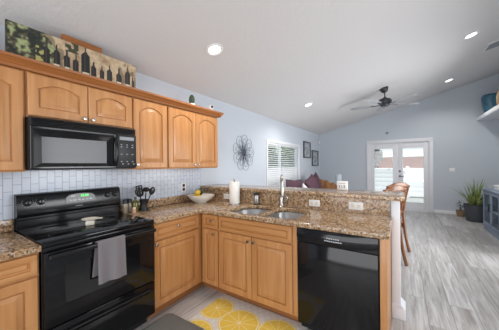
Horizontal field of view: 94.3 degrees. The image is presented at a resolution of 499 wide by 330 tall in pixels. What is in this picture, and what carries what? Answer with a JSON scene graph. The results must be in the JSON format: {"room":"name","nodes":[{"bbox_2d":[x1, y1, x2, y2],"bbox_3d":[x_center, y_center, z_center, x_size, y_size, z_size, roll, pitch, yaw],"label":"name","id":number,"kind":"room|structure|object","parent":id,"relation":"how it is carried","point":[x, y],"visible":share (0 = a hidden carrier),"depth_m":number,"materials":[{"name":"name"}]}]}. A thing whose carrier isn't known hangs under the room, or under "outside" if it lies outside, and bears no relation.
{"room":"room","nodes":[
{"label":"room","id":0,"kind":"room"},
{"bbox_2d":[0,25,319,240],"bbox_3d":[-0.529,0.169,3.799,0.120,2.448,11.050,-1,0,34],"label":"wall","id":1,"kind":"structure","parent":0,"point":[235,121],"depth_m":4.21,"materials":[{"name":"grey paint"}]},
{"bbox_2d":[0,65,24,171],"bbox_3d":[-1.780,-0.303,1.475,0.345,0.698,0.458,-1,0,34],"label":"upper cabinet","id":2,"kind":"object","parent":1,"relation":"attached to","point":[12,86],"visible":1,"depth_m":1.53,"materials":[{"name":"brown wood"}]},
{"bbox_2d":[24,71,131,128],"bbox_3d":[-1.446,-0.498,1.981,0.345,0.316,0.751,-1,0,34],"label":"upper cabinet","id":3,"kind":"object","parent":1,"relation":"attached to","point":[45,96],"visible":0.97,"depth_m":1.82,"materials":[{"name":"brown wood"}]},
{"bbox_2d":[5,19,135,87],"bbox_3d":[-1.393,-0.823,1.935,0.022,0.326,0.906,-1,0,34],"label":"print","id":4,"kind":"object","parent":3,"relation":"on","point":[22,40],"visible":0.65,"depth_m":1.82},
{"bbox_2d":[25,116,135,170],"bbox_3d":[-1.405,-0.150,1.954,0.437,0.372,0.743,-1,0,34],"label":"microwave","id":5,"kind":"object","parent":3,"relation":"attached to","point":[50,144],"visible":0.98,"depth_m":1.78,"materials":[{"name":"black plastic"}]},
{"bbox_2d":[61,33,101,53],"bbox_3d":[-1.425,-0.859,1.981,0.020,0.402,0.296,-1,0,34],"label":"wooden board","id":6,"kind":"object","parent":3,"relation":"on","point":[63,36],"visible":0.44,"depth_m":1.96,"materials":[{"name":"brown wood"}]},
{"bbox_2d":[0,168,200,220],"bbox_3d":[-1.504,0.266,2.206,0.009,0.474,2.875,-1,0,34],"label":"tile backsplash","id":7,"kind":"structure","parent":1,"relation":"attached to","point":[166,182],"depth_m":2.25,"materials":[{"name":"white tile"}]},
{"bbox_2d":[181,183,185,191],"bbox_3d":[-0.888,0.294,3.121,0.008,0.115,0.080,-1,0,34],"label":"power outlet","id":8,"kind":"object","parent":7,"relation":"attached to","point":[183,185],"visible":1,"depth_m":3.11,"materials":[{"name":"white plastic"}]},
{"bbox_2d":[0,50,223,117],"bbox_3d":[-1.254,-0.694,2.257,0.384,0.068,2.648,-1,0,34],"label":"crown molding","id":9,"kind":"structure","parent":1,"relation":"attached to","point":[8,59],"depth_m":1.89,"materials":[{"name":"brown wood"}]},
{"bbox_2d":[125,97,166,169],"bbox_3d":[-1.127,-0.310,2.461,0.345,0.698,0.393,-1,0,34],"label":"upper cabinet","id":10,"kind":"object","parent":1,"relation":"attached to","point":[149,119],"visible":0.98,"depth_m":2.37,"materials":[{"name":"brown wood"}]},
{"bbox_2d":[167,106,217,168],"bbox_3d":[-0.788,-0.313,2.973,0.345,0.698,0.829,-1,0,34],"label":"upper cabinet","id":11,"kind":"object","parent":1,"relation":"attached to","point":[192,138],"visible":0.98,"depth_m":2.82,"materials":[{"name":"brown wood"}]},
{"bbox_2d":[189,95,194,104],"bbox_3d":[-0.733,-0.782,2.945,0.080,0.234,0.079,-1,0,34],"label":"potted cactus","id":12,"kind":"object","parent":11,"relation":"on","point":[191,98],"visible":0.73,"depth_m":2.92,"materials":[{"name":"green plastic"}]},
{"bbox_2d":[233,135,253,169],"bbox_3d":[-0.099,-0.238,4.308,0.035,0.666,0.663,-1,0,35],"label":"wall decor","id":13,"kind":"object","parent":1,"relation":"attached to","point":[244,153],"visible":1,"depth_m":4.30,"materials":[{"name":"grey metal"}]},
{"bbox_2d":[266,139,299,186],"bbox_3d":[0.874,-0.028,5.849,0.160,1.115,1.940,-1,0,34],"label":"window","id":14,"kind":"structure","parent":1,"relation":"in","point":[267,140],"depth_m":5.72,"materials":[{"name":"white"}]},
{"bbox_2d":[268,142,281,185],"bbox_3d":[0.579,-0.010,5.417,0.047,1.017,0.729,-1,0,34],"label":"window blind","id":15,"kind":"object","parent":14,"relation":"attached to","point":[271,178],"visible":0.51,"depth_m":5.42,"materials":[{"name":"white plastic"}]},
{"bbox_2d":[280,144,297,184],"bbox_3d":[1.072,-0.015,6.160,0.047,1.017,1.039,-1,0,34],"label":"window blind","id":16,"kind":"object","parent":14,"relation":"attached to","point":[284,169],"visible":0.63,"depth_m":6.10,"materials":[{"name":"white plastic"}]},
{"bbox_2d":[303,141,310,157],"bbox_3d":[1.785,-0.482,7.168,0.029,0.505,0.610,-1,0,34],"label":"framed print","id":17,"kind":"object","parent":1,"relation":"attached to","point":[306,145],"visible":1,"depth_m":7.13,"materials":[{"name":"grey paper"}]},
{"bbox_2d":[312,150,318,165],"bbox_3d":[2.218,-0.245,7.818,0.029,0.518,0.650,-1,0,34],"label":"framed print","id":18,"kind":"object","parent":1,"relation":"attached to","point":[315,162],"visible":1,"depth_m":7.81,"materials":[{"name":"grey paper"}]},
{"bbox_2d":[0,0,498,134],"bbox_3d":[1.378,-1.715,2.524,4.740,1.342,11.050,-1,0,34],"label":"ceiling","id":19,"kind":"structure","parent":0,"point":[277,58],"depth_m":2.83,"materials":[{"name":"white paint"}]},
{"bbox_2d":[206,43,222,55],"bbox_3d":[-0.381,-1.259,2.523,0.190,0.056,0.196,-1,0,34],"label":"ceiling light","id":20,"kind":"object","parent":19,"relation":"attached to","point":[215,49],"visible":1,"depth_m":2.52,"materials":[{"name":"white plastic"}]},
{"bbox_2d":[350,86,418,111],"bbox_3d":[2.872,-1.471,4.994,1.309,0.410,1.334,-1,0,34],"label":"ceiling fan","id":21,"kind":"object","parent":19,"relation":"hanging from","point":[384,102],"visible":1,"depth_m":4.89,"materials":[{"name":"grey metal"}]},
{"bbox_2d":[463,30,479,39],"bbox_3d":[3.359,-1.972,3.508,0.190,0.056,0.196,-1,0,34],"label":"ceiling light","id":22,"kind":"object","parent":19,"relation":"attached to","point":[474,33],"visible":1,"depth_m":3.50,"materials":[{"name":"white plastic"}]},
{"bbox_2d":[482,40,498,52],"bbox_3d":[4.295,-2.109,4.015,0.313,0.094,0.360,-1,0,34],"label":"ceiling vent","id":23,"kind":"object","parent":19,"relation":"in","point":[492,45],"visible":1,"depth_m":4.05,"materials":[{"name":"white plastic"}]},
{"bbox_2d":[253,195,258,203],"bbox_3d":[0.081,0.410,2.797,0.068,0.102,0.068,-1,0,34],"label":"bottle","id":24,"kind":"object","parent":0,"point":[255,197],"depth_m":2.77,"materials":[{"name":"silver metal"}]},
{"bbox_2d":[202,189,391,304],"bbox_3d":[0.333,0.856,2.820,2.384,1.058,0.120,-1,0,34],"label":"wall","id":25,"kind":"structure","parent":0,"point":[202,189],"depth_m":2.12,"materials":[{"name":"grey paint"}]},
{"bbox_2d":[203,189,389,215],"bbox_3d":[0.300,0.399,2.753,2.346,0.144,0.021,-1,0,34],"label":"granite splash","id":26,"kind":"object","parent":25,"relation":"attached to","point":[373,207],"visible":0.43,"depth_m":2.47,"materials":[{"name":"brown stone"}]},
{"bbox_2d":[309,199,319,206],"bbox_3d":[0.693,0.403,2.475,0.118,0.070,0.007,-1,0,34],"label":"power outlet","id":27,"kind":"object","parent":26,"relation":"attached to","point":[316,203],"visible":1,"depth_m":2.47,"materials":[{"name":"white plastic"}]},
{"bbox_2d":[349,202,362,209],"bbox_3d":[1.034,0.394,2.249,0.130,0.075,0.007,-1,0,34],"label":"power outlet","id":28,"kind":"object","parent":26,"relation":"attached to","point":[352,205],"visible":1,"depth_m":2.25,"materials":[{"name":"white plastic"}]},
{"bbox_2d":[200,184,404,200],"bbox_3d":[0.426,0.305,2.871,2.490,0.038,0.425,-1,0,34],"label":"bar","id":29,"kind":"object","parent":25,"relation":"on","point":[359,194],"visible":0.99,"depth_m":2.50,"materials":[{"name":"stone"}]},
{"bbox_2d":[337,181,347,189],"bbox_3d":[1.063,0.230,2.646,0.108,0.098,0.056,-1,0,34],"label":"box sign","id":30,"kind":"object","parent":29,"relation":"on","point":[341,185],"visible":0.99,"depth_m":2.62,"materials":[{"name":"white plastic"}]},
{"bbox_2d":[391,201,405,320],"bbox_3d":[1.373,0.845,2.135,0.106,1.058,0.173,-1,0,34],"label":"trim","id":31,"kind":"structure","parent":25,"relation":"attached to","point":[398,304],"depth_m":2.08,"materials":[{"name":"white"}]},
{"bbox_2d":[134,211,498,329],"bbox_3d":[1.409,1.404,2.524,4.740,0.060,11.050,-1,0,34],"label":"floor","id":32,"kind":"structure","parent":0,"point":[450,279],"depth_m":2.72,"materials":[{"name":"grey wood"}]},
{"bbox_2d":[0,252,39,329],"bbox_3d":[-1.662,0.968,1.358,0.649,0.871,0.518,-1,0,34],"label":"base cabinet","id":33,"kind":"object","parent":32,"relation":"on","point":[19,276],"visible":0.96,"depth_m":1.34,"materials":[{"name":"brown wood"}]},
{"bbox_2d":[0,231,40,260],"bbox_3d":[-1.779,0.511,1.203,0.633,0.038,0.908,-1,0,34],"label":"countertop","id":34,"kind":"structure","parent":33,"relation":"on","point":[13,244],"depth_m":1.40,"materials":[{"name":"stone"}]},
{"bbox_2d":[0,219,13,232],"bbox_3d":[-2.034,0.451,1.374,0.020,0.086,0.901,-1,0,34],"label":"granite splash","id":35,"kind":"object","parent":34,"relation":"on","point":[5,225],"visible":1,"depth_m":1.71,"materials":[{"name":"brown stone"}]},
{"bbox_2d":[14,186,155,329],"bbox_3d":[-1.287,0.808,1.881,0.700,1.185,0.756,-1,0,34],"label":"range","id":36,"kind":"object","parent":32,"relation":"on","point":[70,298],"visible":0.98,"depth_m":1.75,"materials":[{"name":"black metal"}]},
{"bbox_2d":[16,213,153,247],"bbox_3d":[-1.288,0.492,1.881,0.577,0.026,0.756,-1,0,34],"label":"cooktop","id":37,"kind":"object","parent":36,"relation":"in","point":[60,233],"depth_m":1.76,"materials":[{"name":"black glass"}]},
{"bbox_2d":[81,217,102,225],"bbox_3d":[-1.277,0.452,1.875,0.103,0.054,0.136,-1,0,34],"label":"spoon rest","id":38,"kind":"object","parent":36,"relation":"on","point":[89,220],"visible":1,"depth_m":1.85,"materials":[{"name":"beige ceramic"}]},
{"bbox_2d":[92,235,126,284],"bbox_3d":[-1.008,0.681,1.679,0.058,0.304,0.220,-1,0,34],"label":"tea towel","id":39,"kind":"object","parent":36,"relation":"hanging from","point":[109,263],"visible":0.99,"depth_m":1.67,"materials":[{"name":"grey fabric"}]},
{"bbox_2d":[142,313,202,329],"bbox_3d":[-0.848,1.387,1.602,0.485,0.016,1.080,-1,0,34],"label":"mat","id":40,"kind":"object","parent":32,"relation":"on","point":[170,321],"visible":1,"depth_m":2.00,"materials":[{"name":"grey fabric"}]},
{"bbox_2d":[147,213,202,318],"bbox_3d":[-0.901,0.961,2.507,0.649,0.871,0.704,-1,0,34],"label":"base cabinet","id":41,"kind":"object","parent":32,"relation":"on","point":[177,242],"visible":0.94,"depth_m":2.27,"materials":[{"name":"brown wood"}]},
{"bbox_2d":[202,213,225,293],"bbox_3d":[-0.302,0.955,2.749,0.331,0.871,0.644,-1,0,34],"label":"base cabinet","id":42,"kind":"object","parent":32,"relation":"on","point":[210,223],"visible":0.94,"depth_m":2.48,"materials":[{"name":"brown wood"}]},
{"bbox_2d":[188,294,307,329],"bbox_3d":[-0.021,1.384,2.024,0.932,0.007,0.507,-1,0,34],"label":"kitchen rug","id":43,"kind":"object","parent":32,"relation":"on","point":[227,312],"visible":1,"depth_m":2.09,"materials":[{"name":"yellow fabric"}]},
{"bbox_2d":[219,209,301,322],"bbox_3d":[0.197,0.950,2.418,0.862,0.871,0.644,-1,0,34],"label":"base cabinet","id":44,"kind":"object","parent":32,"relation":"on","point":[258,261],"visible":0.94,"depth_m":2.14,"materials":[{"name":"brown wood"}]},
{"bbox_2d":[120,199,392,239],"bbox_3d":[-0.040,0.493,2.238,2.390,0.038,1.210,-1,0,34],"label":"countertop","id":45,"kind":"structure","parent":44,"relation":"on","point":[365,225],"depth_m":2.15,"materials":[{"name":"stone"}]},
{"bbox_2d":[123,199,127,213],"bbox_3d":[-1.265,0.416,2.358,0.048,0.140,0.048,-1,0,34],"label":"spice shaker","id":46,"kind":"object","parent":45,"relation":"on","point":[125,201],"visible":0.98,"depth_m":2.34,"materials":[{"name":"clear glass"}]},
{"bbox_2d":[128,198,131,212],"bbox_3d":[-1.250,0.416,2.408,0.048,0.140,0.048,-1,0,34],"label":"spice shaker","id":47,"kind":"object","parent":45,"relation":"on","point":[129,199],"visible":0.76,"depth_m":2.39,"materials":[{"name":"clear glass"}]},
{"bbox_2d":[128,203,131,212],"bbox_3d":[-1.250,0.437,2.408,0.048,0.098,0.048,-1,0,34],"label":"jar","id":48,"kind":"object","parent":47,"relation":"on","point":[129,204],"depth_m":2.39,"materials":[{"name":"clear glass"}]},
{"bbox_2d":[132,197,138,211],"bbox_3d":[-1.202,0.410,2.435,0.064,0.151,0.064,-1,0,34],"label":"oil bottle","id":49,"kind":"object","parent":45,"relation":"on","point":[135,203],"visible":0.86,"depth_m":2.42,"materials":[{"name":"green glass"}]},
{"bbox_2d":[139,199,149,210],"bbox_3d":[-1.148,0.426,2.508,0.128,0.118,0.128,-1,0,34],"label":"utensil crock","id":50,"kind":"object","parent":45,"relation":"on","point":[143,207],"visible":0.91,"depth_m":2.48,"materials":[{"name":"black plastic"}]},
{"bbox_2d":[135,187,143,204],"bbox_3d":[-1.149,0.349,2.436,0.084,0.241,0.107,-1,0,34],"label":"whisk","id":51,"kind":"object","parent":50,"relation":"in","point":[140,195],"visible":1,"depth_m":2.42,"materials":[{"name":"black plastic"}]},
{"bbox_2d":[143,187,149,199],"bbox_3d":[-1.112,0.351,2.494,0.071,0.234,0.071,-1,0,34],"label":"ladle","id":52,"kind":"object","parent":50,"relation":"in","point":[145,189],"visible":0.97,"depth_m":2.48,"materials":[{"name":"black plastic"}]},
{"bbox_2d":[147,187,154,202],"bbox_3d":[-1.099,0.354,2.553,0.118,0.231,0.018,-1,0,-40],"label":"serving spoon","id":53,"kind":"object","parent":50,"relation":"in","point":[152,189],"visible":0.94,"depth_m":2.56,"materials":[{"name":"black plastic"}]},
{"bbox_2d":[119,193,194,211],"bbox_3d":[-1.029,0.441,2.892,0.020,0.086,1.206,-1,0,34],"label":"granite splash","id":54,"kind":"object","parent":45,"relation":"on","point":[174,199],"visible":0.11,"depth_m":2.86,"materials":[{"name":"brown stone"}]},
{"bbox_2d":[187,193,214,202],"bbox_3d":[-0.631,0.431,3.017,0.336,0.097,0.314,-1,0,34],"label":"fruit bowl","id":55,"kind":"object","parent":45,"relation":"on","point":[204,197],"visible":0.94,"depth_m":2.93,"materials":[{"name":"white ceramic"}]},
{"bbox_2d":[228,179,240,204],"bbox_3d":[-0.185,0.318,2.847,0.156,0.314,0.156,-1,0,34],"label":"paper towel roll","id":56,"kind":"object","parent":45,"relation":"on","point":[234,190],"visible":1,"depth_m":2.79,"materials":[{"name":"white paper"}]},
{"bbox_2d":[253,192,258,204],"bbox_3d":[0.081,0.399,2.797,0.072,0.148,0.072,-1,0,34],"label":"soap dispenser","id":57,"kind":"object","parent":45,"relation":"on","point":[255,195],"visible":1,"depth_m":2.77,"materials":[{"name":"silver metal"}]},
{"bbox_2d":[234,209,304,218],"bbox_3d":[0.189,0.587,2.412,0.815,0.148,0.500,-1,0,34],"label":"sink","id":58,"kind":"object","parent":45,"relation":"in","point":[285,215],"visible":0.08,"depth_m":2.54,"materials":[{"name":"silver metal"}]},
{"bbox_2d":[279,174,287,206],"bbox_3d":[0.381,0.284,2.563,0.095,0.372,0.198,-1,0,1],"label":"tap","id":59,"kind":"object","parent":45,"relation":"on","point":[282,194],"visible":0.98,"depth_m":2.58,"materials":[{"name":"silver metal"}]},
{"bbox_2d":[297,227,379,329],"bbox_3d":[0.812,0.944,2.013,0.599,0.868,0.637,-1,0,34],"label":"dishwasher","id":60,"kind":"object","parent":32,"relation":"on","point":[339,273],"visible":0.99,"depth_m":1.75,"materials":[{"name":"black plastic"}]},
{"bbox_2d":[380,234,391,329],"bbox_3d":[1.091,0.941,1.845,0.043,0.871,0.616,-1,0,34],"label":"board","id":61,"kind":"object","parent":32,"relation":"on","point":[385,245],"visible":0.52,"depth_m":1.59,"materials":[{"name":"brown wood"}]},
{"bbox_2d":[383,185,407,265],"bbox_3d":[1.848,0.819,3.297,0.454,1.110,0.560,-1,0,-22],"label":"dining chair","id":62,"kind":"object","parent":32,"relation":"on","point":[397,188],"visible":0.25,"depth_m":3.15,"materials":[{"name":"brown wood"}]},
{"bbox_2d":[386,182,410,251],"bbox_3d":[2.243,0.815,3.820,0.454,1.110,0.560,-1,0,-16],"label":"dining chair","id":63,"kind":"object","parent":32,"relation":"on","point":[403,223],"visible":0.23,"depth_m":3.67,"materials":[{"name":"brown wood"}]},
{"bbox_2d":[456,200,464,216],"bbox_3d":[5.524,1.113,6.053,0.198,0.438,0.198,-1,0,-19],"label":"plant","id":64,"kind":"object","parent":32,"relation":"on","point":[460,213],"visible":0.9,"depth_m":6.02,"materials":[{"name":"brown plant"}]},
{"bbox_2d":[453,179,488,222],"bbox_3d":[5.311,0.814,5.473,1.052,1.040,0.896,-1,0,34],"label":"potted plant","id":65,"kind":"object","parent":32,"relation":"on","point":[473,209],"visible":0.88,"depth_m":5.47,"materials":[{"name":"green plant"}]},
{"bbox_2d":[482,188,498,239],"bbox_3d":[4.609,0.911,3.946,0.546,0.859,2.060,-1,0,34],"label":"base cabinet","id":66,"kind":"object","parent":32,"relation":"on","point":[490,196],"visible":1,"depth_m":4.66,"materials":[{"name":"blue wood"}]},
{"bbox_2d":[493,185,498,190],"bbox_3d":[4.880,0.433,4.394,0.290,0.091,0.340,-1,0,34],"label":"storage box","id":67,"kind":"object","parent":66,"relation":"on","point":[495,187],"visible":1,"depth_m":4.48,"materials":[{"name":"white plastic"}]},
{"bbox_3d":[1.605,0.930,5.924,0.960,0.882,2.660,-1,0,34],"label":"sofa","id":68,"kind":"object","parent":32,"relation":"on","visible":0},
{"bbox_2d":[286,179,302,187],"bbox_3d":[1.057,0.588,5.229,0.235,0.593,0.928,-1,0,34],"label":"cushion","id":69,"kind":"object","parent":68,"relation":"on","point":[289,183],"visible":0.27,"depth_m":5.07,"materials":[{"name":"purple fabric"}]},
{"bbox_2d":[305,174,318,187],"bbox_3d":[1.568,0.552,5.766,0.262,0.686,0.774,-1,0,34],"label":"cushion","id":70,"kind":"object","parent":68,"relation":"on","point":[310,182],"visible":0.57,"depth_m":5.61,"materials":[{"name":"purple fabric"}]},
{"bbox_2d":[313,172,321,188],"bbox_3d":[1.863,0.549,6.446,0.242,0.747,0.800,-1,0,34],"label":"cushion","id":71,"kind":"object","parent":68,"relation":"on","point":[315,175],"visible":0.35,"depth_m":6.41,"materials":[{"name":"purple fabric"}]},
{"bbox_2d":[320,179,336,188],"bbox_3d":[2.361,0.687,6.849,0.767,0.576,0.461,-1,0,34],"label":"knitted throw","id":72,"kind":"object","parent":68,"relation":"on","point":[326,184],"visible":0.18,"depth_m":6.75,"materials":[{"name":"brown fabric"}]},
{"bbox_3d":[2.666,1.061,7.381,0.640,0.599,0.580,-1,0,34],"label":"end table","id":73,"kind":"object","parent":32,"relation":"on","visible":0},
{"bbox_2d":[335,174,341,181],"bbox_3d":[2.783,0.520,7.239,0.200,0.479,0.200,-1,0,34],"label":"table lamp","id":74,"kind":"object","parent":73,"relation":"on","point":[338,177],"visible":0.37,"depth_m":7.16,"materials":[{"name":"white plastic"}]},
{"bbox_2d":[319,73,498,210],"bbox_3d":[4.408,-0.470,7.081,4.500,3.627,0.120,-1,0,34],"label":"wall","id":75,"kind":"structure","parent":0,"point":[461,142],"depth_m":6.40,"materials":[{"name":"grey paint"}]},
{"bbox_2d":[370,143,397,190],"bbox_3d":[4.183,0.329,7.204,0.730,1.998,0.052,-1,0,34],"label":"door","id":76,"kind":"structure","parent":75,"relation":"in","point":[394,146],"depth_m":7.16,"materials":[{"name":"white wood"}]},
{"bbox_2d":[366,137,433,212],"bbox_3d":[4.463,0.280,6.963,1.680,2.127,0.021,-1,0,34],"label":"trim","id":77,"kind":"structure","parent":75,"relation":"attached to","point":[430,139],"depth_m":6.59,"materials":[{"name":"white wood"}]},
{"bbox_2d":[398,142,428,211],"bbox_3d":[4.780,0.323,6.777,0.730,1.998,0.104,-1,0,34],"label":"door","id":78,"kind":"structure","parent":75,"relation":"in","point":[414,206],"depth_m":6.70,"materials":[{"name":"white wood"}]},
{"bbox_2d":[434,209,456,214],"bbox_3d":[5.723,1.280,6.140,1.293,0.099,0.015,-1,0,34],"label":"baseboard","id":79,"kind":"structure","parent":75,"relation":"attached to","point":[435,211],"depth_m":6.36,"materials":[{"name":"white wood"}]},
{"bbox_2d":[477,104,498,120],"bbox_3d":[4.800,-1.180,3.980,0.409,0.090,4.609,-1,0,34],"label":"shelf","id":80,"kind":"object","parent":75,"relation":"attached to","point":[492,114],"depth_m":5.37,"materials":[{"name":"white wood"}]},
{"bbox_2d":[481,93,496,112],"bbox_3d":[5.879,-1.479,5.633,0.344,0.485,0.344,-1,0,34],"label":"vase","id":81,"kind":"object","parent":80,"relation":"on","point":[488,101],"visible":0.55,"depth_m":5.56,"materials":[{"name":"teal ceramic"}]},
{"bbox_2d":[496,90,498,104],"bbox_3d":[5.317,-1.461,4.829,0.240,0.460,0.240,-1,0,34],"label":"jar","id":82,"kind":"object","parent":80,"relation":"on","point":[497,95],"visible":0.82,"depth_m":4.86,"materials":[{"name":"brown ceramic"}]},
{"label":"outside","id":83,"kind":"structure","parent":0,"visible":0},
{"bbox_2d":[406,197,423,202],"bbox_3d":[9.662,1.452,14.535,23.000,0.080,18.050,-1,0,34],"label":"ground","id":84,"kind":"structure","parent":83,"point":[411,199],"depth_m":9.76,"materials":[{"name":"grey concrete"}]},
{"bbox_2d":[268,146,284,184],"bbox_3d":[0.756,0.261,10.497,1.527,2.548,2.600,-1,0,34],"label":"shrub","id":85,"kind":"object","parent":84,"relation":"on","point":[274,151],"visible":0.1,"depth_m":10.30,"materials":[{"name":"green plant"}]},
{"bbox_2d":[276,146,293,177],"bbox_3d":[3.331,-0.145,14.445,1.672,3.310,6.532,-1,0,34],"label":"hedge","id":86,"kind":"object","parent":84,"relation":"on","point":[283,148],"visible":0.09,"depth_m":12.26,"materials":[{"name":"green plant"}]},
{"bbox_2d":[374,149,383,167],"bbox_3d":[6.476,0.124,11.863,0.747,2.642,0.680,-1,0,34],"label":"tree","id":87,"kind":"object","parent":84,"relation":"on","point":[377,152],"visible":0.5,"depth_m":11.70,"materials":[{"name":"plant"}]},
{"bbox_2d":[374,154,422,167],"bbox_3d":[10.736,0.351,13.367,10.700,2.100,3.600,-1,0,34],"label":"house","id":88,"kind":"structure","parent":84,"relation":"on","point":[411,160],"depth_m":12.94,"materials":[{"name":"brick"}]},
{"bbox_2d":[375,166,423,197],"bbox_3d":[8.170,0.726,9.575,10.000,1.400,0.100,-1,0,34],"label":"vinyl fence","id":89,"kind":"object","parent":84,"relation":"on","point":[414,177],"visible":0.12,"depth_m":10.27,"materials":[{"name":"white plastic"}]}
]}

